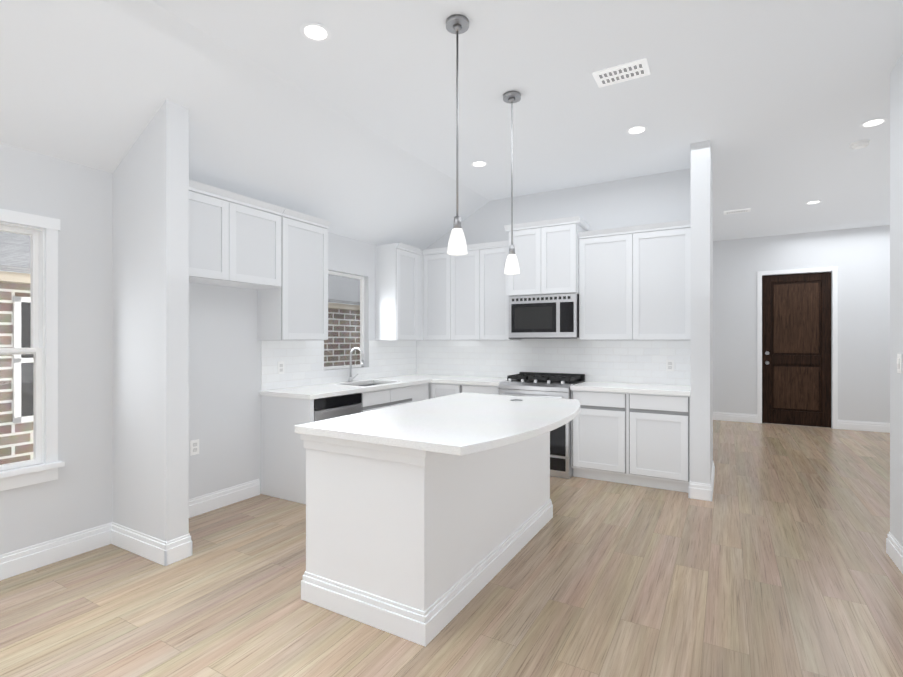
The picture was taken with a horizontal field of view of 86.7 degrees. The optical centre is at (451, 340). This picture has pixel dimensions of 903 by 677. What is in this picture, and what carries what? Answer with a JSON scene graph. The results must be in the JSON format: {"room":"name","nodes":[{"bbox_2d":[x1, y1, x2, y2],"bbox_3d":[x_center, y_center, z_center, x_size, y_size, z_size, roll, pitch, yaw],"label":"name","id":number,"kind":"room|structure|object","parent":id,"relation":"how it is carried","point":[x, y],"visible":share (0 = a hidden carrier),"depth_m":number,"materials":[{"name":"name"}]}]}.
{"room":"kitchen","nodes":[
{"label":"kitchen","id":0,"kind":"room"},
{"bbox_2d":[0,420,902,676],"bbox_3d":[1.258,1.400,3.204,6.430,0.060,12.230,0,0,30],"label":"floor","id":1,"kind":"structure","parent":0,"point":[772,558],"depth_m":2.57,"materials":[{"name":"brown wood"}]},
{"bbox_2d":[314,393,361,421],"bbox_3d":[-1.246,0.927,4.404,0.592,0.865,0.600,0,0,30],"label":"dishwasher","id":2,"kind":"object","parent":1,"relation":"on","point":[335,406],"visible":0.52,"depth_m":4.24,"materials":[{"name":"silver metal"}]},
{"bbox_2d":[365,383,428,411],"bbox_3d":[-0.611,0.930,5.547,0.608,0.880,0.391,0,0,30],"label":"base cabinet","id":3,"kind":"object","parent":1,"relation":"on","point":[377,399],"depth_m":5.00,"materials":[{"name":"white wood"}]},
{"bbox_2d":[300,432,552,646],"bbox_3d":[-0.006,0.930,3.113,0.790,0.879,1.810,0,0,30],"label":"kitchen island","id":4,"kind":"object","parent":1,"relation":"on","point":[421,547],"visible":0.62,"depth_m":2.38,"materials":[{"name":"white"}]},
{"bbox_2d":[295,392,579,455],"bbox_3d":[0.137,0.469,3.030,1.160,0.040,1.850,0,0,30],"label":"island countertop","id":5,"kind":"structure","parent":4,"relation":"on","point":[461,424],"depth_m":2.58,"materials":[{"name":"white stone"}]},
{"bbox_2d":[431,383,499,398],"bbox_3d":[0.289,0.930,5.608,0.886,0.880,0.608,0,0,30],"label":"base cabinet","id":6,"kind":"object","parent":1,"relation":"on","point":[437,389],"depth_m":5.38,"materials":[{"name":"white wood"}]},
{"bbox_2d":[259,374,453,399],"bbox_3d":[-0.815,0.469,5.164,0.636,0.040,2.478,0,0,30],"label":"countertop","id":7,"kind":"structure","parent":6,"relation":"on","point":[311,392],"depth_m":4.61,"materials":[{"name":"white stone"}]},
{"bbox_2d":[348,347,363,381],"bbox_3d":[-1.000,0.262,5.173,0.212,0.376,0.140,0,0,30],"label":"faucet","id":8,"kind":"object","parent":7,"relation":"on","point":[350,378],"visible":1,"depth_m":5.16,"materials":[{"name":"silver metal"}]},
{"bbox_2d":[431,376,506,385],"bbox_3d":[0.300,0.469,5.578,0.836,0.040,0.648,0,0,30],"label":"countertop","id":9,"kind":"structure","parent":6,"relation":"on","point":[470,380],"depth_m":5.46,"materials":[{"name":"white stone"}]},
{"bbox_2d":[499,372,584,478],"bbox_3d":[0.967,0.870,5.133,0.752,1.000,0.698,0,0,30],"label":"range","id":10,"kind":"object","parent":1,"relation":"on","point":[545,385],"visible":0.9,"depth_m":4.81,"materials":[{"name":"silver metal"}]},
{"bbox_2d":[571,390,626,483],"bbox_3d":[1.565,0.930,4.872,0.533,0.880,0.608,0,0,30],"label":"base cabinet","id":11,"kind":"object","parent":1,"relation":"on","point":[599,431],"depth_m":4.61,"materials":[{"name":"white wood"}]},
{"bbox_2d":[570,381,690,395],"bbox_3d":[1.790,0.469,4.728,1.066,0.040,0.633,0,0,30],"label":"countertop","id":12,"kind":"structure","parent":11,"relation":"on","point":[662,389],"depth_m":4.55,"materials":[{"name":"white stone"}]},
{"bbox_2d":[627,393,690,492],"bbox_3d":[2.027,0.930,4.606,0.533,0.880,0.608,0,0,30],"label":"base cabinet","id":13,"kind":"object","parent":1,"relation":"on","point":[639,439],"depth_m":4.35,"materials":[{"name":"white wood"}]},
{"bbox_2d":[0,53,902,554],"bbox_3d":[1.258,-0.195,3.204,6.430,3.130,12.230,0,0,30],"label":"wall","id":14,"kind":"structure","parent":0,"point":[158,361],"depth_m":3.19,"materials":[{"name":"white paint"}]},
{"bbox_2d":[0,209,368,490],"bbox_3d":[-1.988,0.055,3.833,0.175,1.610,4.000,0,0,30],"label":"window","id":15,"kind":"structure","parent":14,"relation":"in","point":[43,349],"depth_m":2.91,"materials":[{"name":"white"}]},
{"bbox_2d":[190,439,198,455],"bbox_3d":[-2.003,0.835,3.732,0.006,0.116,0.072,0,0,30],"label":"outlet","id":16,"kind":"object","parent":14,"relation":"attached to","point":[194,447],"visible":1,"depth_m":3.73,"materials":[{"name":"white plastic"}]},
{"bbox_2d":[189,184,284,288],"bbox_3d":[-1.831,-0.765,3.720,0.318,0.630,1.000,0,0,30],"label":"upper cabinet","id":17,"kind":"object","parent":14,"relation":"attached to","point":[276,256],"depth_m":3.69,"materials":[{"name":"white wood"}]},
{"bbox_2d":[253,212,328,339],"bbox_3d":[-1.460,-0.540,4.364,0.318,1.080,0.614,0,0,30],"label":"upper cabinet","id":18,"kind":"object","parent":14,"relation":"attached to","point":[298,310],"depth_m":4.26,"materials":[{"name":"white wood"}]},
{"bbox_2d":[261,340,416,390],"bbox_3d":[-1.088,0.226,5.316,0.009,0.446,2.430,0,0,30],"label":"tile backsplash","id":19,"kind":"structure","parent":14,"relation":"attached to","point":[303,360],"depth_m":4.83,"materials":[{"name":"white tile"}]},
{"bbox_2d":[278,361,283,373],"bbox_3d":[-1.582,0.255,4.442,0.006,0.116,0.072,0,0,30],"label":"outlet","id":20,"kind":"object","parent":19,"relation":"attached to","point":[281,367],"visible":1,"depth_m":4.44,"materials":[{"name":"white plastic"}]},
{"bbox_2d":[375,244,420,339],"bbox_3d":[-0.658,-0.540,5.756,0.318,1.080,0.420,0,0,30],"label":"upper cabinet","id":21,"kind":"object","parent":14,"relation":"attached to","point":[397,269],"depth_m":5.61,"materials":[{"name":"white wood"}]},
{"bbox_2d":[0,412,902,579],"bbox_3d":[1.258,1.299,3.204,6.190,0.142,11.990,0,0,30],"label":"baseboard","id":22,"kind":"structure","parent":14,"relation":"attached to","point":[39,555],"depth_m":3.08,"materials":[{"name":"white wood"}]},
{"bbox_2d":[422,244,520,339],"bbox_3d":[0.235,-0.540,5.806,1.176,1.080,0.318,0,0,30],"label":"upper cabinet","id":23,"kind":"object","parent":14,"relation":"attached to","point":[464,297],"depth_m":5.67,"materials":[{"name":"white wood"}]},
{"bbox_2d":[506,220,585,296],"bbox_3d":[1.056,-0.860,5.288,0.760,0.740,0.398,0,0,30],"label":"upper cabinet","id":24,"kind":"object","parent":14,"relation":"attached to","point":[546,254],"depth_m":5.09,"materials":[{"name":"white wood"}]},
{"bbox_2d":[509,293,578,338],"bbox_3d":[1.052,-0.251,5.281,0.752,0.467,0.393,0,0,30],"label":"microwave","id":25,"kind":"object","parent":24,"relation":"attached to","point":[554,316],"visible":1,"depth_m":5.10,"materials":[{"name":"silver metal"}]},
{"bbox_2d":[417,338,690,384],"bbox_3d":[0.967,0.212,5.562,3.325,0.473,0.009,0,0,30],"label":"tile backsplash","id":26,"kind":"structure","parent":14,"relation":"attached to","point":[625,361],"depth_m":5.39,"materials":[{"name":"white tile"}]},
{"bbox_2d":[666,360,673,370],"bbox_3d":[2.210,0.255,4.836,0.072,0.116,0.006,0,0,30],"label":"electrical outlet","id":27,"kind":"object","parent":26,"relation":"attached to","point":[669,365],"visible":1,"depth_m":4.83,"materials":[{"name":"white plastic"}]},
{"bbox_2d":[578,224,690,339],"bbox_3d":[1.869,-0.540,4.866,1.066,1.080,0.318,0,0,30],"label":"upper cabinet","id":28,"kind":"object","parent":14,"relation":"attached to","point":[630,283],"depth_m":4.71,"materials":[{"name":"white wood"}]},
{"bbox_2d":[762,272,831,427],"bbox_3d":[5.550,0.148,7.711,0.910,2.435,0.045,0,0,30],"label":"door","id":29,"kind":"structure","parent":14,"relation":"in","point":[797,346],"depth_m":7.68,"materials":[{"name":"brown wood"}]},
{"bbox_2d":[757,267,837,428],"bbox_3d":[5.544,0.116,7.701,1.050,2.510,0.118,0,0,30],"label":"door frame","id":30,"kind":"structure","parent":14,"relation":"attached to","point":[834,290],"depth_m":7.49,"materials":[{"name":"white wood"}]},
{"bbox_2d":[897,354,901,372],"bbox_3d":[2.700,0.140,2.887,0.011,0.116,0.072,0,0,30],"label":"light switch","id":31,"kind":"object","parent":14,"relation":"attached to","point":[899,363],"visible":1,"depth_m":2.87,"materials":[{"name":"white plastic"}]},
{"bbox_2d":[0,0,902,249],"bbox_3d":[1.258,-1.413,3.204,6.430,0.694,12.230,0,0,30],"label":"ceiling","id":32,"kind":"structure","parent":0,"point":[347,129],"depth_m":3.17,"materials":[{"name":"white paint"}]},
{"bbox_2d":[300,22,330,41],"bbox_3d":[-0.752,-1.705,2.649,0.170,0.006,0.170,0,0,30],"label":"recessed light","id":33,"kind":"object","parent":32,"relation":"in","point":[314,32],"visible":1,"depth_m":2.64,"materials":[{"name":"white"}]},
{"bbox_2d":[446,14,468,254],"bbox_3d":[0.031,-1.087,2.567,0.124,1.242,0.124,0,0,30],"label":"pendant light","id":34,"kind":"object","parent":32,"relation":"hanging from","point":[456,24],"visible":1,"depth_m":2.55,"materials":[{"name":"white glass"}]},
{"bbox_2d":[471,161,487,166],"bbox_3d":[0.269,-1.705,4.622,0.170,0.006,0.170,0,0,30],"label":"recessed light","id":35,"kind":"object","parent":32,"relation":"in","point":[479,163],"visible":1,"depth_m":4.62,"materials":[{"name":"white"}]},
{"bbox_2d":[503,91,520,274],"bbox_3d":[0.422,-1.087,3.334,0.124,1.242,0.124,0,0,30],"label":"pendant light","id":36,"kind":"object","parent":32,"relation":"hanging from","point":[511,264],"visible":1,"depth_m":3.32,"materials":[{"name":"white glass"}]},
{"bbox_2d":[592,58,649,87],"bbox_3d":[1.086,-1.704,3.056,0.320,0.010,0.190,0,0,30],"label":"ceiling vent","id":37,"kind":"object","parent":32,"relation":"in","point":[623,72],"visible":1,"depth_m":3.04,"materials":[{"name":"white metal"}]},
{"bbox_2d":[626,125,647,134],"bbox_3d":[1.502,-1.705,3.878,0.170,0.006,0.170,0,0,30],"label":"recessed light","id":38,"kind":"object","parent":32,"relation":"in","point":[637,129],"visible":1,"depth_m":3.87,"materials":[{"name":"white"}]},
{"bbox_2d":[724,208,750,214],"bbox_3d":[3.774,-1.703,6.320,0.300,0.010,0.160,0,0,30],"label":"ceiling vent","id":39,"kind":"object","parent":32,"relation":"in","point":[737,211],"visible":1,"depth_m":6.31,"materials":[{"name":"white metal"}]},
{"bbox_2d":[805,200,821,203],"bbox_3d":[4.471,-1.705,5.907,0.170,0.006,0.170,0,0,30],"label":"recessed light","id":40,"kind":"object","parent":32,"relation":"in","point":[814,202],"visible":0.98,"depth_m":5.90,"materials":[{"name":"white"}]},
{"bbox_2d":[849,140,869,148],"bbox_3d":[3.533,-1.688,4.139,0.140,0.041,0.140,0,0,30],"label":"smoke detector","id":41,"kind":"object","parent":32,"relation":"attached to","point":[859,144],"visible":0.96,"depth_m":4.11,"materials":[{"name":"white plastic"}]},
{"bbox_2d":[859,118,887,127],"bbox_3d":[3.309,-1.705,3.749,0.170,0.006,0.170,0,0,30],"label":"recessed light","id":42,"kind":"object","parent":32,"relation":"in","point":[873,122],"visible":1,"depth_m":3.74,"materials":[{"name":"white"}]},
{"bbox_3d":[-2.713,1.420,3.881,1.130,0.060,12.000,0,0,30],"label":"ground","id":43,"kind":"structure","parent":0,"visible":0},
{"bbox_2d":[0,231,359,464],"bbox_3d":[-4.481,-0.430,4.900,3.650,3.600,12.000,0,0,30],"label":"window glass","id":44,"kind":"object","parent":43,"relation":"on","point":[22,375],"depth_m":3.65,"materials":[{"name":"glass"}]}
]}

